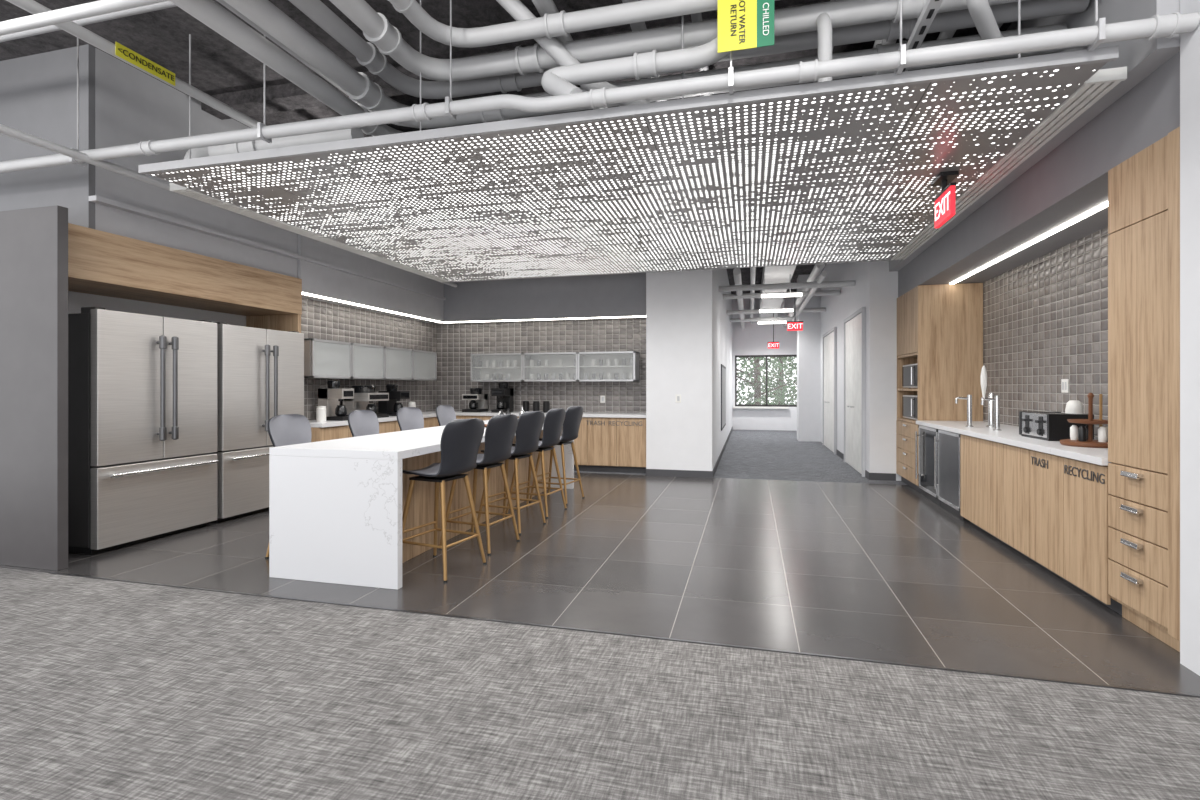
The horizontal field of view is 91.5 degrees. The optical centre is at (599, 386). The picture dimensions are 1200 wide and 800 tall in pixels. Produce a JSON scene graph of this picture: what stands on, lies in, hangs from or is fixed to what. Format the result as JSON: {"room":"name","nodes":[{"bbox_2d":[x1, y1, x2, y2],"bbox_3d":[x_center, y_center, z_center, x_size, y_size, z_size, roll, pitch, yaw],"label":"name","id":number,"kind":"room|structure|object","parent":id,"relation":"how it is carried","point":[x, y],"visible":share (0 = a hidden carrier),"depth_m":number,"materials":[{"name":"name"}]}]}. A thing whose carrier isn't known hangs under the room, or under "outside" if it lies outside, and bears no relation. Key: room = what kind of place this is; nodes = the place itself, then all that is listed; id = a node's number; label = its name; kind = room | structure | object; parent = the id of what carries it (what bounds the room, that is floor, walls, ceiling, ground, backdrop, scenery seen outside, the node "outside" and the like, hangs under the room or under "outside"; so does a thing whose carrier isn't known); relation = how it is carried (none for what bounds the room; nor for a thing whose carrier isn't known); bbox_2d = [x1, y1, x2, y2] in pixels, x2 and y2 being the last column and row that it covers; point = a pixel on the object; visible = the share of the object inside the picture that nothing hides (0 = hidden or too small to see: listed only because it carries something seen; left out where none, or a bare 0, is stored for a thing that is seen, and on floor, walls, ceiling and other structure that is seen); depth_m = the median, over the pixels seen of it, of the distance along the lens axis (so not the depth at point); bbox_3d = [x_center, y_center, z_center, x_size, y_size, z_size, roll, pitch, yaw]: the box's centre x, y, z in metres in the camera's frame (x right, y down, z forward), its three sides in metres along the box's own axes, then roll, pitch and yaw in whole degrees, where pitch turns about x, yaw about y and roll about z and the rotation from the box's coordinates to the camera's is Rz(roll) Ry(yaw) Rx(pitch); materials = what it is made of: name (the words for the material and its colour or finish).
{"room":"office kitchen","nodes":[
{"label":"office kitchen","id":0,"kind":"room"},
{"bbox_2d":[0,205,67,570],"bbox_3d":[-4.653,0.008,4.429,1.585,2.625,0.070,0,0,14],"label":"wall","id":1,"kind":"structure","parent":0,"point":[33,241],"depth_m":4.26,"materials":[{"name":"paint"}]},
{"bbox_2d":[0,44,94,228],"bbox_3d":[-5.700,-0.705,5.152,3.399,4.050,0.150,0,0,14],"label":"wall","id":2,"kind":"structure","parent":0,"point":[43,85],"depth_m":4.76,"materials":[{"name":"grey paint"}]},
{"bbox_2d":[68,291,245,325],"bbox_3d":[-4.516,-0.705,6.000,0.170,4.050,2.060,0,0,14],"label":"wall niche","id":3,"kind":"object","parent":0,"point":[76,300],"depth_m":5.78,"materials":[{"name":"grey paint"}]},
{"bbox_2d":[68,223,301,332],"bbox_3d":[-4.128,0.035,5.644,0.740,2.570,2.535,0,0,14],"label":"wood panel","id":4,"kind":"object","parent":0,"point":[102,263],"visible":0.56,"depth_m":5.37,"materials":[{"name":"wood"}]},
{"bbox_2d":[95,48,297,277],"bbox_3d":[-4.118,-1.992,5.841,0.680,1.475,2.169,0,0,14],"label":"wall","id":5,"kind":"structure","parent":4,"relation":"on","point":[132,106],"depth_m":5.21,"materials":[{"name":"grey paint"}]},
{"bbox_2d":[89,195,445,299],"bbox_3d":[-3.349,-1.500,7.311,0.080,0.040,5.500,0,0,14],"label":"trim","id":6,"kind":"structure","parent":5,"relation":"attached to","point":[96,199],"depth_m":5.80,"materials":[{"name":"grey paint"}]},
{"bbox_2d":[301,298,436,419],"bbox_3d":[-3.446,-0.705,8.665,0.200,4.050,3.625,0,0,14],"label":"wall","id":7,"kind":"structure","parent":0,"point":[319,320],"depth_m":8.55,"materials":[{"name":"tile"}]},
{"bbox_2d":[304,338,436,379],"bbox_3d":[-3.235,-0.345,8.396,0.337,0.470,2.860,0,0,14],"label":"upper cabinet","id":8,"kind":"object","parent":7,"relation":"attached to","point":[323,359],"visible":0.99,"depth_m":8.20,"materials":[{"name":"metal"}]},
{"bbox_2d":[298,234,443,321],"bbox_3d":[-3.233,-1.920,8.430,0.330,1.620,3.275,0,0,14],"label":"soffit","id":9,"kind":"structure","parent":0,"point":[317,279],"depth_m":7.93,"materials":[{"name":"grey paint"}]},
{"bbox_2d":[0,0,1011,293],"bbox_3d":[0.695,-2.830,10.765,13.000,0.200,18.800,0,0,14],"label":"ceiling","id":10,"kind":"structure","parent":0,"point":[218,65],"depth_m":4.64,"materials":[{"name":"grey"}]},
{"bbox_2d":[0,0,168,35],"bbox_3d":[-3.993,-2.100,3.553,6.500,0.064,0.062,0,0,14],"label":"pipe","id":11,"kind":"object","parent":10,"relation":"hanging from","point":[100,7],"visible":1,"depth_m":3.27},
{"bbox_2d":[0,1,175,41],"bbox_3d":[-4.559,-2.430,4.163,5.100,0.060,0.058,0,0,14],"label":"pipe","id":12,"kind":"object","parent":10,"relation":"hanging from","point":[167,4],"visible":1,"depth_m":3.82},
{"bbox_2d":[6,0,257,127],"bbox_3d":[-2.785,-2.280,5.927,0.074,0.076,7.500,0,0,14],"label":"pipe","id":13,"kind":"object","parent":10,"relation":"hanging from","point":[33,7],"visible":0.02,"depth_m":3.94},
{"bbox_2d":[115,42,174,85],"bbox_3d":[-3.201,-2.277,4.135,0.006,0.090,0.420,0,0,14],"label":"label","id":14,"kind":"object","parent":13,"relation":"attached to","point":[123,52],"visible":1,"depth_m":4.12,"materials":[{"name":"yellow plastic"}]},
{"bbox_2d":[208,128,363,155],"bbox_3d":[-2.342,-1.980,6.997,2.013,0.218,4.609,0,0,14],"label":"duct","id":15,"kind":"object","parent":10,"relation":"hanging from","point":[352,133],"visible":0.13,"depth_m":4.69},
{"bbox_2d":[184,147,208,158],"bbox_3d":[-3.222,-1.919,5.030,0.591,0.379,0.159,0,0,-39],"label":"pipe","id":16,"kind":"object","parent":15,"relation":"attached to","point":[203,151],"visible":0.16,"depth_m":4.85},
{"bbox_2d":[169,0,404,135],"bbox_3d":[0.161,-2.130,3.025,4.950,0.179,3.340,0,0,14],"label":"pipe","id":17,"kind":"object","parent":10,"relation":"hanging from","point":[210,13],"visible":0.15,"depth_m":3.71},
{"bbox_2d":[217,0,405,126],"bbox_3d":[0.108,-2.430,3.135,5.107,0.154,3.527,0,0,14],"label":"pipe","id":18,"kind":"object","parent":10,"relation":"hanging from","point":[222,2],"visible":0.05,"depth_m":4.08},
{"bbox_2d":[201,0,829,119],"bbox_3d":[-0.386,-2.670,4.755,6.890,0.120,0.220,0,0,14],"label":"steel beam","id":19,"kind":"structure","parent":10,"relation":"attached to","point":[283,97],"depth_m":5.34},
{"bbox_2d":[532,0,606,109],"bbox_3d":[-0.030,-2.500,5.118,0.117,0.120,7.100,0,0,14],"label":"pipe","id":20,"kind":"object","parent":10,"relation":"attached to","point":[542,6],"visible":0.02,"depth_m":3.81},
{"bbox_2d":[496,0,649,105],"bbox_3d":[-0.141,-2.324,3.950,1.467,0.790,0.234,0,0,-25],"label":"pipe","id":21,"kind":"object","parent":10,"relation":"attached to","point":[516,9],"visible":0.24,"depth_m":3.80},
{"bbox_2d":[388,0,776,47],"bbox_3d":[0.522,-2.280,2.380,3.930,0.141,2.270,0,0,14],"label":"pipe","id":22,"kind":"object","parent":10,"relation":"attached to","point":[562,23],"visible":0.98,"depth_m":3.61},
{"bbox_2d":[69,0,1105,165],"bbox_3d":[-0.781,-2.180,3.597,6.524,1.100,0.100,0,0,14],"label":"hanger","id":23,"kind":"object","parent":10,"relation":"hanging from","point":[1100,23],"visible":0.73,"depth_m":3.59,"materials":[{"name":"metal"}]},
{"bbox_2d":[0,12,1199,172],"bbox_3d":[-2.099,-1.705,3.934,9.980,0.152,0.102,0,0,14],"label":"pipe","id":24,"kind":"object","parent":23,"relation":"hanging from","point":[1156,26],"visible":1,"depth_m":3.26,"materials":[{"name":"metal"}]},
{"bbox_2d":[0,124,456,286],"bbox_3d":[-3.364,-1.700,6.127,0.058,0.060,7.600,0,0,14],"label":"pipe","id":25,"kind":"object","parent":24,"relation":"attached to","point":[5,130],"visible":0.55,"depth_m":4.32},
{"bbox_2d":[138,0,1126,281],"bbox_3d":[0.122,-2.156,5.832,6.410,1.147,4.660,0,0,14],"label":"light panel","id":26,"kind":"object","parent":10,"relation":"hanging from","point":[842,170],"visible":0.98,"depth_m":4.39,"materials":[{"name":"white metal"}]},
{"bbox_2d":[931,170,958,227],"bbox_3d":[2.615,-1.425,4.440,0.120,0.340,0.400,0,0,14],"label":"exit sign","id":27,"kind":"object","parent":26,"relation":"hanging from","point":[945,201],"visible":1,"depth_m":4.39,"materials":[{"name":"red"}]},
{"bbox_2d":[541,36,729,95],"bbox_3d":[0.287,-2.180,3.420,1.358,1.032,0.280,0,0,14],"label":"pipe","id":28,"kind":"object","parent":10,"relation":"attached to","point":[561,80],"visible":0.66,"depth_m":3.46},
{"bbox_2d":[718,0,773,52],"bbox_3d":[0.779,-2.195,3.130,0.295,0.770,0.010,0,0,14],"label":"label","id":29,"kind":"object","parent":28,"relation":"attached to","point":[742,24],"visible":1,"depth_m":3.13,"materials":[{"name":"yellow plastic"}]},
{"bbox_2d":[758,265,795,317],"bbox_3d":[3.961,-2.205,13.437,0.500,0.350,9.000,0,0,14],"label":"duct","id":30,"kind":"object","parent":10,"relation":"hanging from","point":[773,274],"visible":0.43,"depth_m":11.26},
{"bbox_2d":[758,274,801,323],"bbox_3d":[3.848,-1.830,12.795,0.700,0.400,4.700,0,0,14],"label":"pendant lamp","id":31,"kind":"object","parent":10,"relation":"hanging from","point":[790,294],"visible":0.89,"depth_m":12.60,"materials":[{"name":"white"}]},
{"bbox_2d":[787,289,802,330],"bbox_3d":[3.804,-1.566,11.413,0.305,0.929,0.040,0,0,14],"label":"exit sign","id":32,"kind":"object","parent":10,"relation":"hanging from","point":[794,325],"visible":1,"depth_m":11.41,"materials":[{"name":"red"}]},
{"bbox_2d":[880,0,942,72],"bbox_3d":[1.722,-2.303,3.172,0.060,0.855,2.600,0,0,14],"label":"channel","id":33,"kind":"object","parent":10,"relation":"attached to","point":[931,7],"visible":0.29,"depth_m":3.04,"materials":[{"name":"grey metal"}]},
{"bbox_2d":[966,0,1087,55],"bbox_3d":[2.342,-2.308,3.301,0.911,0.745,0.299,0,0,-16],"label":"pipe","id":34,"kind":"object","parent":10,"relation":"attached to","point":[980,11],"visible":0.3,"depth_m":3.22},
{"bbox_2d":[427,273,645,324],"bbox_3d":[-1.058,-1.920,9.743,3.890,1.620,0.350,0,0,14],"label":"soffit","id":35,"kind":"structure","parent":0,"point":[610,295],"depth_m":9.52,"materials":[{"name":"grey paint"}]},
{"bbox_2d":[302,292,645,322],"bbox_3d":[-1.378,-1.103,7.982,3.625,0.015,3.320,0,0,14],"label":"led strip","id":36,"kind":"object","parent":35,"relation":"attached to","point":[303,293],"visible":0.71,"depth_m":9.22,"materials":[{"name":"white"}]},
{"bbox_2d":[437,318,645,412],"bbox_3d":[-0.990,-0.705,10.010,3.890,4.050,0.200,0,0,14],"label":"wall","id":37,"kind":"structure","parent":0,"point":[456,343],"depth_m":9.88,"materials":[{"name":"grey tile"}]},
{"bbox_2d":[471,351,638,381],"bbox_3d":[-0.773,-0.325,9.668,2.820,0.470,0.347,0,0,14],"label":"upper cabinet","id":38,"kind":"object","parent":37,"relation":"attached to","point":[616,366],"visible":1,"depth_m":9.69,"materials":[{"name":"glass"}]},
{"bbox_2d":[0,568,1199,799],"bbox_3d":[-1.993,1.370,0.279,13.000,0.100,6.550,0,0,14],"label":"floor","id":39,"kind":"structure","parent":0,"point":[110,689],"depth_m":2.37,"materials":[{"name":"carpet"}]},
{"bbox_2d":[49,572,1199,697],"bbox_3d":[-0.609,1.317,3.302,6.780,0.006,0.015,0,0,14],"label":"transition strip","id":40,"kind":"object","parent":39,"relation":"on","point":[307,600],"visible":1,"depth_m":3.02,"materials":[{"name":"metal"}]},
{"bbox_2d":[0,430,1199,694],"bbox_3d":[0.198,1.370,11.847,11.500,0.100,16.950,0,0,14],"label":"floor","id":41,"kind":"structure","parent":0,"point":[881,572],"depth_m":4.12,"materials":[{"name":"tile"}]},
{"bbox_2d":[68,307,217,553],"bbox_3d":[-4.116,0.345,5.154,0.866,1.950,1.070,0,0,14],"label":"refrigerator","id":42,"kind":"object","parent":41,"relation":"on","point":[142,388],"visible":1,"depth_m":4.85,"materials":[{"name":"silver metal"}]},
{"bbox_2d":[211,322,303,522],"bbox_3d":[-3.838,0.345,6.239,0.866,1.950,1.070,0,0,14],"label":"refrigerator","id":43,"kind":"object","parent":41,"relation":"on","point":[260,372],"depth_m":5.95,"materials":[{"name":"silver metal"}]},
{"bbox_2d":[265,414,311,558],"bbox_3d":[-2.318,0.773,4.691,0.550,1.099,0.477,0,0,11],"label":"bar stool","id":44,"kind":"object","parent":41,"relation":"on","point":[285,429],"visible":0.37,"depth_m":4.77,"materials":[{"name":"black plastic"}]},
{"bbox_2d":[348,410,378,436],"bbox_3d":[-2.087,0.773,5.592,0.550,1.099,0.477,0,0,11],"label":"bar stool","id":45,"kind":"object","parent":41,"relation":"on","point":[360,422],"visible":0.3,"depth_m":5.68,"materials":[{"name":"black plastic"}]},
{"bbox_2d":[396,407,423,430],"bbox_3d":[-1.893,0.773,6.350,0.550,1.099,0.477,0,0,16],"label":"bar stool","id":46,"kind":"object","parent":41,"relation":"on","point":[408,418],"visible":0.39,"depth_m":6.46,"materials":[{"name":"black plastic"}]},
{"bbox_2d":[269,418,573,589],"bbox_3d":[-1.316,0.870,5.840,1.010,0.900,3.940,0,0,14],"label":"kitchen island","id":47,"kind":"object","parent":41,"relation":"on","point":[336,506],"visible":0.66,"depth_m":3.98,"materials":[{"name":"white stone"}]},
{"bbox_2d":[402,418,486,582],"bbox_3d":[-1.144,0.773,4.253,0.550,1.099,0.477,0,0,24],"label":"bar stool","id":48,"kind":"object","parent":41,"relation":"on","point":[461,439],"visible":0.98,"depth_m":4.15,"materials":[{"name":"black plastic"}]},
{"bbox_2d":[436,405,455,425],"bbox_3d":[-1.697,0.773,7.114,0.550,1.099,0.477,0,0,12],"label":"bar stool","id":49,"kind":"object","parent":41,"relation":"on","point":[445,414],"visible":0.35,"depth_m":7.21,"materials":[{"name":"black plastic"}]},
{"bbox_2d":[311,416,645,472],"bbox_3d":[-1.466,0.895,8.158,3.880,0.850,3.616,0,0,14],"label":"base cabinet","id":50,"kind":"object","parent":41,"relation":"on","point":[602,444],"visible":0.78,"depth_m":8.96,"materials":[{"name":"brown wood"}]},
{"bbox_2d":[309,411,645,427],"bbox_3d":[-1.466,0.444,8.158,3.880,0.048,3.616,0,0,14],"label":"countertop","id":51,"kind":"structure","parent":50,"relation":"on","point":[313,423],"depth_m":8.94,"materials":[{"name":"white stone"}]},
{"bbox_2d":[318,381,353,420],"bbox_3d":[-3.342,0.170,7.412,0.364,0.500,0.220,0,0,14],"label":"coffee maker","id":52,"kind":"object","parent":51,"relation":"on","point":[331,397],"visible":0.94,"depth_m":7.34,"materials":[{"name":"black plastic"}]},
{"bbox_2d":[343,386,388,417],"bbox_3d":[-3.193,0.200,7.993,0.404,0.440,0.450,0,0,14],"label":"coffee maker","id":53,"kind":"object","parent":51,"relation":"on","point":[364,396],"visible":0.72,"depth_m":7.88,"materials":[{"name":"black plastic"}]},
{"bbox_2d":[378,384,408,415],"bbox_3d":[-3.015,0.190,8.567,0.364,0.460,0.240,0,0,14],"label":"coffee maker","id":54,"kind":"object","parent":51,"relation":"on","point":[390,407],"visible":0.73,"depth_m":8.49,"materials":[{"name":"black plastic"}]},
{"bbox_2d":[462,388,487,411],"bbox_3d":[-2.112,0.220,9.882,0.300,0.400,0.364,0,0,14],"label":"coffee maker","id":55,"kind":"object","parent":51,"relation":"on","point":[477,402],"visible":1,"depth_m":9.79,"materials":[{"name":"silver plastic"}]},
{"bbox_2d":[491,382,512,412],"bbox_3d":[-1.628,0.170,9.758,0.240,0.500,0.364,0,0,14],"label":"coffee maker","id":56,"kind":"object","parent":51,"relation":"on","point":[504,394],"visible":0.99,"depth_m":9.66,"materials":[{"name":"black plastic"}]},
{"bbox_2d":[438,414,519,554],"bbox_3d":[-0.980,0.773,4.893,0.550,1.099,0.477,0,0,22],"label":"bar stool","id":57,"kind":"object","parent":41,"relation":"on","point":[500,431],"visible":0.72,"depth_m":4.78,"materials":[{"name":"black plastic"}]},
{"bbox_2d":[477,411,545,534],"bbox_3d":[-0.816,0.773,5.532,0.550,1.099,0.477,0,0,24],"label":"bar stool","id":58,"kind":"object","parent":41,"relation":"on","point":[530,423],"visible":0.77,"depth_m":5.40,"materials":[{"name":"black plastic"}]},
{"bbox_2d":[505,408,566,517],"bbox_3d":[-0.647,0.773,6.191,0.550,1.099,0.477,0,0,21],"label":"bar stool","id":59,"kind":"object","parent":41,"relation":"on","point":[554,419],"visible":0.72,"depth_m":6.06,"materials":[{"name":"black plastic"}]},
{"bbox_2d":[529,406,584,504],"bbox_3d":[-0.478,0.773,6.849,0.550,1.099,0.477,0,0,23],"label":"bar stool","id":60,"kind":"object","parent":41,"relation":"on","point":[573,416],"visible":0.75,"depth_m":6.72,"materials":[{"name":"black plastic"}]},
{"bbox_2d":[867,261,900,480],"bbox_3d":[4.472,-0.705,8.284,1.250,4.050,0.230,0,0,14],"label":"wall","id":61,"kind":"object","parent":41,"relation":"on","point":[882,284],"depth_m":8.29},
{"bbox_2d":[915,425,939,505],"bbox_3d":[4.125,0.890,6.737,0.734,0.860,0.740,0,0,14],"label":"beverage cooler","id":62,"kind":"object","parent":41,"relation":"on","point":[926,434],"visible":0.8,"depth_m":6.87,"materials":[{"name":"metal"}]},
{"bbox_2d":[896,283,982,492],"bbox_3d":[4.368,0.035,7.627,0.739,2.570,1.085,0,0,14],"label":"tall cabinet","id":63,"kind":"object","parent":41,"relation":"on","point":[940,326],"visible":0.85,"depth_m":7.13,"materials":[{"name":"brown wood"}]},
{"bbox_2d":[902,395,916,419],"bbox_3d":[4.287,0.270,7.647,0.493,0.320,0.845,0,0,14],"label":"microwave oven","id":64,"kind":"object","parent":63,"relation":"in","point":[909,402],"visible":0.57,"depth_m":7.72,"materials":[{"name":"silver metal"}]},
{"bbox_2d":[902,363,916,387],"bbox_3d":[4.287,-0.140,7.647,0.493,0.320,0.845,0,0,14],"label":"microwave oven","id":65,"kind":"object","parent":63,"relation":"in","point":[909,372],"visible":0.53,"depth_m":7.72,"materials":[{"name":"silver metal"}]},
{"bbox_2d":[934,429,969,521],"bbox_3d":[3.942,0.890,6.020,0.734,0.860,0.720,0,0,14],"label":"beverage cooler","id":66,"kind":"object","parent":41,"relation":"on","point":[948,484],"visible":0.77,"depth_m":6.11,"materials":[{"name":"metal"}]},
{"bbox_2d":[961,434,1121,614],"bbox_3d":[3.574,0.890,4.475,0.710,0.860,2.435,0,0,14],"label":"base cabinet","id":67,"kind":"object","parent":41,"relation":"on","point":[1050,509],"visible":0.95,"depth_m":4.13,"materials":[{"name":"brown wood"}]},
{"bbox_2d":[916,420,1111,465],"bbox_3d":[3.745,0.432,5.194,0.736,0.045,3.918,0,0,14],"label":"countertop","id":68,"kind":"structure","parent":67,"relation":"on","point":[1009,435],"depth_m":4.58,"materials":[{"name":"white stone"}]},
{"bbox_2d":[955,395,973,426],"bbox_3d":[3.744,0.245,6.002,0.156,0.330,0.094,0,0,-9],"label":"water tap","id":69,"kind":"object","parent":68,"relation":"on","point":[968,398],"visible":1,"depth_m":5.99,"materials":[{"name":"metal"}]},
{"bbox_2d":[980,365,994,427],"bbox_3d":[3.958,0.095,5.954,0.150,0.630,0.100,0,0,14],"label":"tap tower","id":70,"kind":"object","parent":68,"relation":"on","point":[983,377],"visible":0.84,"depth_m":5.94,"materials":[{"name":"metal"}]},
{"bbox_2d":[981,395,1001,430],"bbox_3d":[3.687,0.245,5.500,0.156,0.330,0.094,0,0,-9],"label":"water tap","id":71,"kind":"object","parent":68,"relation":"on","point":[996,399],"visible":1,"depth_m":5.48,"materials":[{"name":"metal"}]},
{"bbox_2d":[1019,411,1093,440],"bbox_3d":[3.595,0.307,4.648,0.316,0.205,0.510,0,0,14],"label":"toaster","id":72,"kind":"object","parent":68,"relation":"on","point":[1048,426],"visible":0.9,"depth_m":4.48,"materials":[{"name":"metal"}]},
{"bbox_2d":[1060,393,1107,447],"bbox_3d":[3.420,0.225,4.078,0.340,0.370,0.340,0,0,14],"label":"fruit stand","id":73,"kind":"object","parent":68,"relation":"on","point":[1082,436],"visible":0.91,"depth_m":4.05,"materials":[{"name":"brown wood"}]},
{"bbox_2d":[1065,400,1083,413],"bbox_3d":[3.895,0.260,4.803,0.120,0.300,0.120,0,0,14],"label":"ceramic jar","id":74,"kind":"object","parent":73,"relation":"on","point":[1072,406],"visible":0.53,"depth_m":4.76,"materials":[{"name":"white ceramic"}]},
{"bbox_2d":[1108,127,1179,651],"bbox_3d":[3.183,0.035,3.006,0.739,2.570,0.595,0,0,14],"label":"tall cabinet","id":75,"kind":"object","parent":41,"relation":"on","point":[1144,189],"visible":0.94,"depth_m":3.06,"materials":[{"name":"brown wood"}]},
{"bbox_2d":[646,269,731,470],"bbox_3d":[2.397,-0.705,13.436,0.970,4.050,9.980,0,0,14],"label":"wall","id":76,"kind":"structure","parent":0,"point":[682,307],"depth_m":8.63,"materials":[{"name":"paint"}]},
{"bbox_2d":[646,426,732,477],"bbox_3d":[2.401,1.270,13.428,0.982,0.100,9.992,0,0,14],"label":"baseboard","id":77,"kind":"structure","parent":76,"relation":"attached to","point":[649,472],"depth_m":8.62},
{"bbox_2d":[721,364,725,430],"bbox_3d":[2.504,0.195,11.849,0.025,1.250,1.800,0,0,14],"label":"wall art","id":78,"kind":"object","parent":76,"relation":"attached to","point":[723,368],"visible":0.99,"depth_m":11.58,"materials":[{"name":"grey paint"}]},
{"bbox_2d":[730,317,796,321],"bbox_3d":[4.516,-1.780,15.360,2.160,0.100,0.098,0,0,14],"label":"pipe","id":79,"kind":"object","parent":76,"relation":"attached to","point":[765,318],"visible":0.64,"depth_m":15.38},
{"bbox_2d":[783,264,825,326],"bbox_3d":[4.500,-1.880,13.325,0.136,0.140,9.050,0,0,14],"label":"pipe","id":80,"kind":"object","parent":79,"relation":"on","point":[817,269],"visible":0.59,"depth_m":10.02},
{"bbox_2d":[727,307,825,314],"bbox_3d":[3.994,-1.730,13.325,2.160,0.100,0.098,0,0,14],"label":"pipe","id":81,"kind":"object","parent":76,"relation":"attached to","point":[819,309],"visible":0.82,"depth_m":13.33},
{"bbox_2d":[733,268,744,328],"bbox_3d":[3.289,-1.830,13.635,0.117,0.120,9.050,0,0,14],"label":"pipe","id":82,"kind":"object","parent":81,"relation":"on","point":[736,272],"visible":0.84,"depth_m":11.04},
{"bbox_2d":[723,290,839,298],"bbox_3d":[3.473,-1.780,11.291,2.160,0.100,0.098,0,0,14],"label":"pipe","id":83,"kind":"object","parent":76,"relation":"attached to","point":[825,292],"visible":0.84,"depth_m":11.27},
{"bbox_2d":[732,297,796,430],"bbox_3d":[5.187,-0.705,17.975,2.180,4.050,0.200,0,0,14],"label":"wall","id":84,"kind":"structure","parent":0,"point":[754,339],"depth_m":17.94,"materials":[{"name":"white paint"}]},
{"bbox_2d":[735,355,796,406],"bbox_3d":[5.121,-0.190,17.961,1.900,1.580,0.100,0,0,14],"label":"window","id":85,"kind":"structure","parent":84,"relation":"in","point":[736,356],"depth_m":17.92,"materials":[{"name":"clear glass"}]},
{"bbox_2d":[797,274,820,441],"bbox_3d":[5.156,-0.705,14.473,0.500,4.050,0.600,0,0,14],"label":"wall pillar","id":86,"kind":"structure","parent":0,"point":[809,338],"depth_m":14.18,"materials":[{"name":"white paint"}]},
{"bbox_2d":[821,262,866,469],"bbox_3d":[5.154,-0.705,13.054,0.200,4.050,9.350,0,0,14],"label":"wall","id":87,"kind":"structure","parent":0,"point":[851,299],"depth_m":10.89,"materials":[{"name":"white paint"}]},
{"bbox_2d":[718,280,854,291],"bbox_3d":[3.076,-1.680,9.741,2.160,0.100,0.098,0,0,14],"label":"pipe","id":88,"kind":"object","parent":87,"relation":"attached to","point":[848,283],"visible":1,"depth_m":9.70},
{"bbox_2d":[786,271,826,330],"bbox_3d":[4.549,-1.730,13.312,0.078,0.080,9.050,0,0,14],"label":"pipe","id":89,"kind":"object","parent":88,"relation":"on","point":[822,276],"visible":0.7,"depth_m":10.77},
{"bbox_2d":[823,327,836,453],"bbox_3d":[4.828,0.070,12.389,0.099,2.500,1.920,0,0,14],"label":"door","id":90,"kind":"structure","parent":87,"relation":"in","point":[830,337],"depth_m":12.15,"materials":[{"name":"grey paint"}]},
{"bbox_2d":[844,307,865,476],"bbox_3d":[4.076,0.070,9.459,0.099,2.500,1.770,0,0,14],"label":"door","id":91,"kind":"structure","parent":87,"relation":"in","point":[855,324],"depth_m":9.27,"materials":[{"name":"grey paint"}]},
{"bbox_2d":[836,449,895,480],"bbox_3d":[4.394,1.270,9.836,0.352,0.100,3.222,0,0,14],"label":"baseboard","id":92,"kind":"structure","parent":87,"relation":"attached to","point":[870,476],"depth_m":8.29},
{"bbox_2d":[889,0,1179,271],"bbox_3d":[3.441,-2.180,5.529,0.120,1.100,5.620,0,0,14],"label":"wall","id":93,"kind":"structure","parent":0,"point":[1141,57],"depth_m":3.23,"materials":[{"name":"grey paint"}]},
{"bbox_2d":[223,0,1066,127],"bbox_3d":[0.232,-2.180,2.857,4.730,0.200,3.050,0,0,14],"label":"pipe","id":94,"kind":"object","parent":93,"relation":"attached to","point":[358,86],"visible":0.48,"depth_m":3.95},
{"bbox_2d":[329,0,1025,81],"bbox_3d":[0.414,-2.230,2.542,4.220,0.179,2.530,0,0,14],"label":"pipe","id":95,"kind":"object","parent":93,"relation":"attached to","point":[376,28],"visible":0.89,"depth_m":3.69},
{"bbox_2d":[816,13,831,81],"bbox_3d":[1.343,-2.076,3.545,0.078,0.671,0.415,0,0,14],"label":"pipe","id":96,"kind":"object","parent":95,"relation":"attached to","point":[823,21],"visible":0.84,"depth_m":3.35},
{"bbox_2d":[289,0,1089,98],"bbox_3d":[0.328,-2.240,2.681,4.457,0.154,2.757,0,0,14],"label":"pipe","id":97,"kind":"object","parent":93,"relation":"attached to","point":[366,54],"visible":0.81,"depth_m":3.70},
{"bbox_2d":[898,51,1179,296],"bbox_3d":[3.833,-1.992,5.428,0.690,1.475,5.620,0,0,14],"label":"soffit","id":98,"kind":"structure","parent":0,"point":[1071,180],"depth_m":4.23,"materials":[{"name":"grey paint"}]},
{"bbox_2d":[950,201,1107,283],"bbox_3d":[3.779,-1.248,5.236,0.040,0.015,3.780,0,0,14],"label":"led strip","id":99,"kind":"object","parent":98,"relation":"attached to","point":[1104,205],"visible":0.64,"depth_m":4.88,"materials":[{"name":"white"}]},
{"bbox_2d":[983,227,1109,437],"bbox_3d":[4.264,-0.705,5.318,0.200,4.050,5.620,0,0,14],"label":"wall","id":100,"kind":"structure","parent":0,"point":[1045,318],"depth_m":5.46,"materials":[{"name":"tile"}]},
{"bbox_2d":[1180,0,1199,675],"bbox_3d":[2.417,-0.705,-0.416,0.910,4.050,6.395,0,0,14],"label":"wall","id":101,"kind":"structure","parent":0,"point":[1189,42],"depth_m":2.73,"materials":[{"name":"white paint"}]},
{"label":"outside","id":102,"kind":"structure","parent":0,"visible":0},
{"bbox_3d":[8.543,4.420,33.322,40.000,0.200,31.200,0,0,14],"label":"ground","id":103,"kind":"structure","parent":102,"visible":0},
{"bbox_2d":[737,357,796,404],"bbox_3d":[6.249,0.322,23.705,4.055,8.006,4.098,0,0,14],"label":"tree","id":104,"kind":"object","parent":103,"relation":"on","point":[756,382],"visible":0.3,"depth_m":23.51,"materials":[{"name":"green plant"}]},
{"bbox_2d":[739,357,796,404],"bbox_3d":[8.798,0.322,28.738,4.057,8.006,4.098,0,0,14],"label":"tree","id":105,"kind":"object","parent":103,"relation":"on","point":[777,379],"visible":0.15,"depth_m":28.58,"materials":[{"name":"green plant"}]},
{"bbox_2d":[761,357,796,404],"bbox_3d":[9.011,0.322,25.574,4.027,8.006,4.136,0,0,14],"label":"tree","id":106,"kind":"object","parent":103,"relation":"on","point":[786,360],"visible":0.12,"depth_m":25.67,"materials":[{"name":"green plant"}]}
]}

